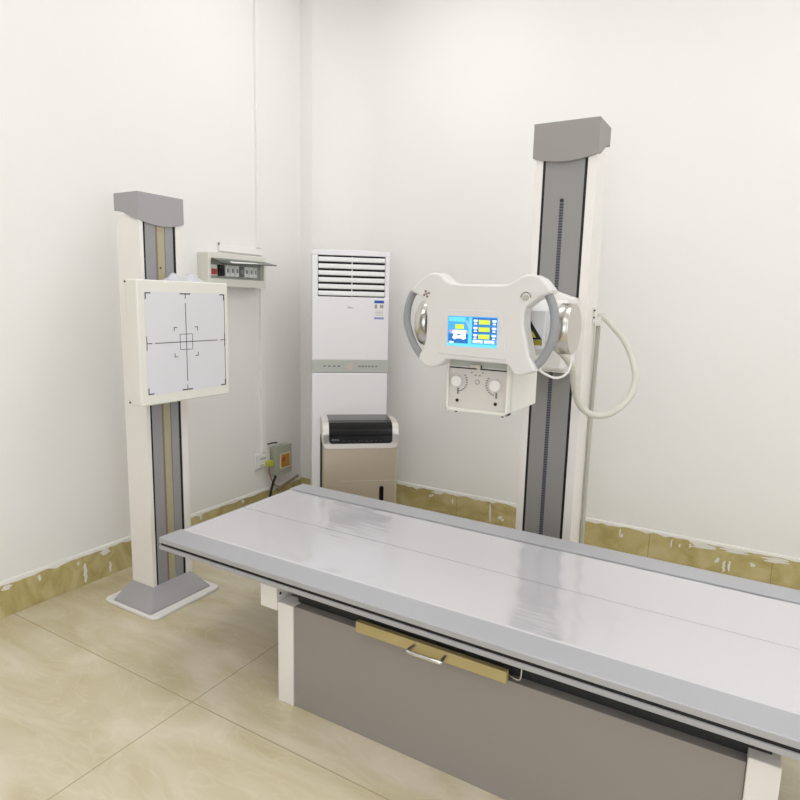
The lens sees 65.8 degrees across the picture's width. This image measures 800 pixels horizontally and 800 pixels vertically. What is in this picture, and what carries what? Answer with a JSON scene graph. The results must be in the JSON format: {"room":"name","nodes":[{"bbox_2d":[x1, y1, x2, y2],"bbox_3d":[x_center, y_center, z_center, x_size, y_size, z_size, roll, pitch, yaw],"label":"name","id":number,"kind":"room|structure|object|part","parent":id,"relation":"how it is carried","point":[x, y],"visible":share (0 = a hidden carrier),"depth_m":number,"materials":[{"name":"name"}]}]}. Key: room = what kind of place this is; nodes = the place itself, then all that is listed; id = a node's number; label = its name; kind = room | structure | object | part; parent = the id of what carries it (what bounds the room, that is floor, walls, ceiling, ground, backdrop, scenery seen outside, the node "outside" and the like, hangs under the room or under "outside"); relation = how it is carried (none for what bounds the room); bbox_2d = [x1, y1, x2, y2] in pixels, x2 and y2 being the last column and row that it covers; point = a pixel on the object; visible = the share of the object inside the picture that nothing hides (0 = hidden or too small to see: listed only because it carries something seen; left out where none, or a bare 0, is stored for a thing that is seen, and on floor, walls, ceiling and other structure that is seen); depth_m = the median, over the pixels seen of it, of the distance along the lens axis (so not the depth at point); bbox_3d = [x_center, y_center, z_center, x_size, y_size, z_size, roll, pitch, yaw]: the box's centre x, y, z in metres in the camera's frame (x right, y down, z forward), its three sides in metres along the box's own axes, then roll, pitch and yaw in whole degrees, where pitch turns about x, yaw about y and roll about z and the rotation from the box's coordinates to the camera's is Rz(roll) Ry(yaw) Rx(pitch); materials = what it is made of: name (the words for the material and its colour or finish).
{"room":"radiology room","nodes":[
{"label":"radiology room","id":0,"kind":"room"},
{"bbox_2d":[0,0,300,580],"bbox_3d":[-2.025,-0.755,2.187,0.150,3.600,5.900,7,11,30],"label":"wall","id":1,"kind":"structure","parent":0,"point":[99,99],"depth_m":3.08,"materials":[{"name":"white paint"}]},
{"bbox_2d":[0,475,301,618],"bbox_3d":[-2.072,0.965,2.289,0.016,0.169,5.300,7,11,30],"label":"baseboard","id":2,"kind":"structure","parent":1,"relation":"attached to","point":[22,591],"depth_m":3.08,"materials":[{"name":"beige tile"}]},
{"bbox_2d":[277,474,298,490],"bbox_3d":[-0.792,0.585,4.377,0.023,0.068,0.229,6,10,29],"label":"cable sleeve","id":3,"kind":"object","parent":2,"relation":"on","point":[297,475],"visible":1,"depth_m":4.36,"materials":[{"name":"plastic"}]},
{"bbox_2d":[197,252,276,287],"bbox_3d":[-0.954,-0.768,3.684,0.199,0.189,0.470,7,11,30],"label":"box","id":4,"kind":"object","parent":1,"relation":"attached to","point":[242,271],"visible":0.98,"depth_m":3.65,"materials":[{"name":"beige plastic"}]},
{"bbox_2d":[211,264,216,275],"bbox_3d":[-1.076,-0.747,3.549,0.021,0.064,0.053,7,11,30],"label":"switch","id":5,"kind":"object","parent":4,"relation":"attached to","point":[213,266],"depth_m":3.54,"materials":[{"name":"red plastic"}]},
{"bbox_2d":[217,265,224,275],"bbox_3d":[-1.044,-0.755,3.604,0.021,0.064,0.036,7,11,30],"label":"switch","id":6,"kind":"object","parent":4,"relation":"attached to","point":[220,268],"depth_m":3.59,"materials":[{"name":"plastic"}]},
{"bbox_2d":[224,265,229,275],"bbox_3d":[-1.022,-0.760,3.640,0.021,0.064,0.034,7,11,30],"label":"switch","id":7,"kind":"object","parent":4,"relation":"attached to","point":[226,267],"depth_m":3.63,"materials":[{"name":"grey plastic"}]},
{"bbox_2d":[228,266,234,276],"bbox_3d":[-1.002,-0.765,3.673,0.021,0.064,0.034,7,11,30],"label":"switch","id":8,"kind":"object","parent":4,"relation":"attached to","point":[231,269],"depth_m":3.66,"materials":[{"name":"grey plastic"}]},
{"bbox_2d":[234,266,238,276],"bbox_3d":[-0.983,-0.770,3.705,0.021,0.064,0.034,7,11,30],"label":"switch","id":9,"kind":"object","parent":4,"relation":"attached to","point":[236,268],"depth_m":3.69,"materials":[{"name":"grey plastic"}]},
{"bbox_2d":[239,266,243,276],"bbox_3d":[-0.963,-0.775,3.739,0.021,0.064,0.036,7,11,30],"label":"switch","id":10,"kind":"object","parent":4,"relation":"attached to","point":[241,268],"depth_m":3.73,"materials":[{"name":"grey plastic"}]},
{"bbox_2d":[244,267,248,277],"bbox_3d":[-0.943,-0.780,3.773,0.021,0.064,0.034,7,11,30],"label":"switch","id":11,"kind":"object","parent":4,"relation":"attached to","point":[246,269],"depth_m":3.76,"materials":[{"name":"grey plastic"}]},
{"bbox_2d":[249,267,252,277],"bbox_3d":[-0.923,-0.784,3.806,0.021,0.064,0.034,7,11,30],"label":"switch","id":12,"kind":"object","parent":4,"relation":"attached to","point":[250,268],"depth_m":3.80,"materials":[{"name":"grey plastic"}]},
{"bbox_2d":[253,267,256,277],"bbox_3d":[-0.905,-0.789,3.837,0.021,0.064,0.030,7,11,30],"label":"switch","id":13,"kind":"object","parent":4,"relation":"attached to","point":[254,268],"depth_m":3.83,"materials":[{"name":"grey plastic"}]},
{"bbox_2d":[218,245,261,254],"bbox_3d":[-0.976,-0.919,3.794,0.020,0.037,0.354,7,11,30],"label":"cable trunking","id":14,"kind":"object","parent":1,"relation":"attached to","point":[225,248],"visible":1,"depth_m":3.77,"materials":[{"name":"white plastic"}]},
{"bbox_2d":[253,0,261,247],"bbox_3d":[-0.874,-1.872,3.780,0.018,1.838,0.035,7,11,30],"label":"cable trunking","id":15,"kind":"object","parent":1,"relation":"attached to","point":[256,46],"visible":1,"depth_m":3.80,"materials":[{"name":"white plastic"}]},
{"bbox_2d":[254,451,269,469],"bbox_3d":[-0.920,0.407,4.153,0.028,0.107,0.135,7,11,30],"label":"wall socket","id":16,"kind":"object","parent":1,"relation":"attached to","point":[260,458],"visible":0.83,"depth_m":4.13,"materials":[{"name":"white plastic"}]},
{"bbox_2d":[265,460,273,466],"bbox_3d":[-0.879,0.427,4.170,0.032,0.037,0.052,7,11,30],"label":"plug","id":17,"kind":"object","parent":16,"relation":"attached to","point":[268,463],"visible":1,"depth_m":4.16,"materials":[{"name":"yellow plastic"}]},
{"bbox_2d":[259,289,266,452],"bbox_3d":[-0.902,-0.184,4.074,0.018,1.081,0.045,7,11,30],"label":"cable trunking","id":18,"kind":"object","parent":1,"relation":"attached to","point":[262,292],"visible":1,"depth_m":4.06,"materials":[{"name":"white plastic"}]},
{"bbox_2d":[270,443,291,475],"bbox_3d":[-0.824,0.405,4.275,0.070,0.201,0.160,7,11,30],"label":"junction box","id":19,"kind":"object","parent":1,"relation":"attached to","point":[281,453],"visible":0.99,"depth_m":4.24,"materials":[{"name":"grey plastic"}]},
{"bbox_2d":[269,475,276,496],"bbox_3d":[-0.875,0.641,4.215,0.027,0.247,0.095,7,11,30],"label":"cable","id":20,"kind":"object","parent":19,"relation":"hanging from","point":[275,476],"visible":0.7,"depth_m":4.20,"materials":[{"name":"rubber"}]},
{"bbox_2d":[0,503,799,799],"bbox_3d":[0.405,1.372,1.048,5.900,0.120,5.900,7,11,30],"label":"floor","id":21,"kind":"structure","parent":0,"point":[100,699],"depth_m":2.14,"materials":[{"name":"beige tile"}]},
{"bbox_2d":[106,191,228,620],"bbox_3d":[-1.120,0.022,2.898,0.387,1.886,0.495,7,11,30],"label":"stand","id":22,"kind":"object","parent":21,"relation":"on","point":[175,333],"visible":1,"depth_m":2.83,"materials":[{"name":"white metal"}]},
{"bbox_3d":[-1.160,0.947,3.034,0.370,0.014,0.400,7,11,30],"label":"plate","id":23,"kind":"part","parent":22,"relation":"part of","materials":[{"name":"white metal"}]},
{"bbox_3d":[-1.099,0.032,2.886,0.009,1.730,0.148,7,11,30],"label":"rail panel","id":24,"kind":"part","parent":22,"relation":"part of","materials":[{"name":"grey metal"}]},
{"bbox_3d":[-0.945,-0.259,2.758,0.002,0.434,0.440,7,11,30],"label":"target panel","id":25,"kind":"part","parent":22,"relation":"part of","materials":[{"name":"white plastic"}]},
{"bbox_2d":[162,273,209,282],"bbox_3d":[-0.959,-0.549,2.765,0.074,0.037,0.224,7,11,30],"label":"plastic sheet","id":26,"kind":"object","parent":22,"relation":"on","point":[190,277],"visible":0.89,"depth_m":2.74,"materials":[{"name":"white plastic"}]},
{"bbox_2d":[311,250,389,486],"bbox_3d":[-0.338,-0.065,4.004,0.470,1.746,0.306,0,9,-10],"label":"air conditioner","id":27,"kind":"object","parent":21,"relation":"on","point":[350,288],"visible":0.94,"depth_m":3.80,"materials":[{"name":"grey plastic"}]},
{"bbox_3d":[-0.325,0.309,3.929,0.468,0.971,0.036,0,9,-10],"label":"panel","id":28,"kind":"part","parent":27,"relation":"part of","materials":[{"name":"white plastic"}]},
{"bbox_3d":[-0.306,-0.439,3.811,0.464,0.386,0.034,0,9,-10],"label":"panel","id":29,"kind":"part","parent":27,"relation":"part of","materials":[{"name":"white plastic"}]},
{"bbox_2d":[375,305,382,315],"bbox_3d":[-0.130,-0.553,3.803,0.054,0.066,0.001,0,9,-10],"label":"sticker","id":30,"kind":"object","parent":27,"relation":"on","point":[381,306],"depth_m":3.80,"materials":[{"name":"white paper"}]},
{"bbox_2d":[320,414,398,502],"bbox_3d":[-0.237,0.498,3.451,0.409,0.812,0.277,0,9,-10],"label":"dehumidifier","id":31,"kind":"object","parent":21,"relation":"on","point":[358,452],"visible":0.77,"depth_m":3.30,"materials":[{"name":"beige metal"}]},
{"bbox_2d":[320,434,321,486],"bbox_3d":[-0.440,0.510,3.448,0.007,0.620,0.180,0,9,-10],"label":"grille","id":32,"kind":"object","parent":31,"relation":"attached to","point":[320,434],"depth_m":3.42,"materials":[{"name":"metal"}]},
{"bbox_3d":[-0.206,0.198,3.269,0.336,0.065,0.006,0,9,-10],"label":"black panel","id":33,"kind":"part","parent":31,"relation":"part of","materials":[{"name":"black plastic"}]},
{"bbox_2d":[159,484,799,799],"bbox_3d":[0.282,0.856,2.239,2.344,0.516,0.894,7,11,30],"label":"table","id":34,"kind":"object","parent":21,"relation":"on","point":[507,663],"visible":1,"depth_m":1.91,"materials":[{"name":"metal"}]},
{"bbox_3d":[-0.712,0.501,2.789,0.011,0.034,0.672,7,11,30],"label":"rail","id":35,"kind":"part","parent":34,"relation":"part of","materials":[{"name":"metal"}]},
{"bbox_3d":[-0.394,0.906,2.239,0.069,0.384,0.065,7,11,30],"label":"corner post","id":36,"kind":"part","parent":34,"relation":"part of","materials":[{"name":"white metal"}]},
{"bbox_2d":[356,618,508,683],"bbox_3d":[0.071,0.760,1.869,0.523,0.036,0.072,7,11,30],"label":"drawer","id":37,"kind":"object","parent":34,"relation":"on","point":[414,646],"depth_m":1.85,"materials":[{"name":"yellow metal"}]},
{"bbox_3d":[0.233,0.982,1.869,1.392,0.382,0.038,7,11,30],"label":"pedestal panel","id":38,"kind":"part","parent":34,"relation":"part of","materials":[{"name":"grey metal"}]},
{"bbox_3d":[0.488,0.577,2.538,2.344,0.050,0.106,7,11,30],"label":"rail","id":39,"kind":"part","parent":34,"relation":"part of","materials":[{"name":"metal"}]},
{"bbox_3d":[0.867,1.045,1.508,0.070,0.402,0.065,7,11,30],"label":"corner post","id":40,"kind":"part","parent":34,"relation":"part of","materials":[{"name":"white metal"}]},
{"bbox_2d":[403,116,638,542],"bbox_3d":[0.579,-0.079,2.628,0.694,2.253,1.166,7,11,30],"label":"machine","id":41,"kind":"object","parent":21,"relation":"on","point":[526,343],"visible":0.96,"depth_m":2.75,"materials":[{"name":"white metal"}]},
{"bbox_3d":[0.058,-0.280,2.279,0.103,0.274,0.027,7,11,30],"label":"grip handle","id":42,"kind":"part","parent":41,"relation":"part of","materials":[{"name":"grey plastic"}]},
{"bbox_3d":[0.207,-0.070,2.260,0.042,0.042,0.018,7,11,30],"label":"knob","id":43,"kind":"part","parent":41,"relation":"part of","materials":[{"name":"white plastic"}]},
{"bbox_3d":[0.336,-0.051,2.185,0.042,0.042,0.018,7,11,30],"label":"knob","id":44,"kind":"part","parent":41,"relation":"part of","materials":[{"name":"white plastic"}]},
{"bbox_3d":[0.479,-0.228,2.036,0.086,0.274,0.029,7,11,30],"label":"grip handle","id":45,"kind":"part","parent":41,"relation":"part of","materials":[{"name":"grey plastic"}]},
{"bbox_3d":[0.717,-0.067,2.926,0.177,2.118,0.010,7,11,30],"label":"rail panel","id":46,"kind":"part","parent":41,"relation":"part of","materials":[{"name":"grey metal"}]},
{"bbox_2d":[580,326,599,543],"bbox_3d":[1.095,0.294,3.214,0.481,1.356,0.051,-6,12,-39],"label":"cable","id":47,"kind":"object","parent":41,"relation":"hanging from","point":[597,334],"visible":0.59,"depth_m":3.03,"materials":[{"name":"white plastic"}]},
{"bbox_2d":[378,0,799,557],"bbox_3d":[1.976,-0.813,3.167,5.750,3.600,0.150,7,11,30],"label":"wall","id":48,"kind":"structure","parent":0,"point":[699,269],"depth_m":3.46,"materials":[{"name":"white paint"}]},
{"bbox_2d":[300,0,382,478],"bbox_3d":[-0.420,-1.053,4.296,0.450,3.600,0.300,7,11,30],"label":"wall","id":49,"kind":"structure","parent":48,"relation":"attached to","point":[341,40],"depth_m":4.21,"materials":[{"name":"white paint"}]},
{"bbox_2d":[301,477,310,484],"bbox_3d":[-0.467,0.645,4.574,0.545,0.157,0.110,0,9,-10],"label":"trim","id":50,"kind":"structure","parent":49,"relation":"attached to","point":[303,480],"depth_m":4.50,"materials":[{"name":"beige tile"}]},
{"bbox_2d":[396,480,799,589],"bbox_3d":[2.025,0.906,3.290,5.140,0.169,0.016,7,11,30],"label":"baseboard","id":51,"kind":"structure","parent":48,"relation":"attached to","point":[762,566],"depth_m":3.62,"materials":[{"name":"beige tile"}]}
]}

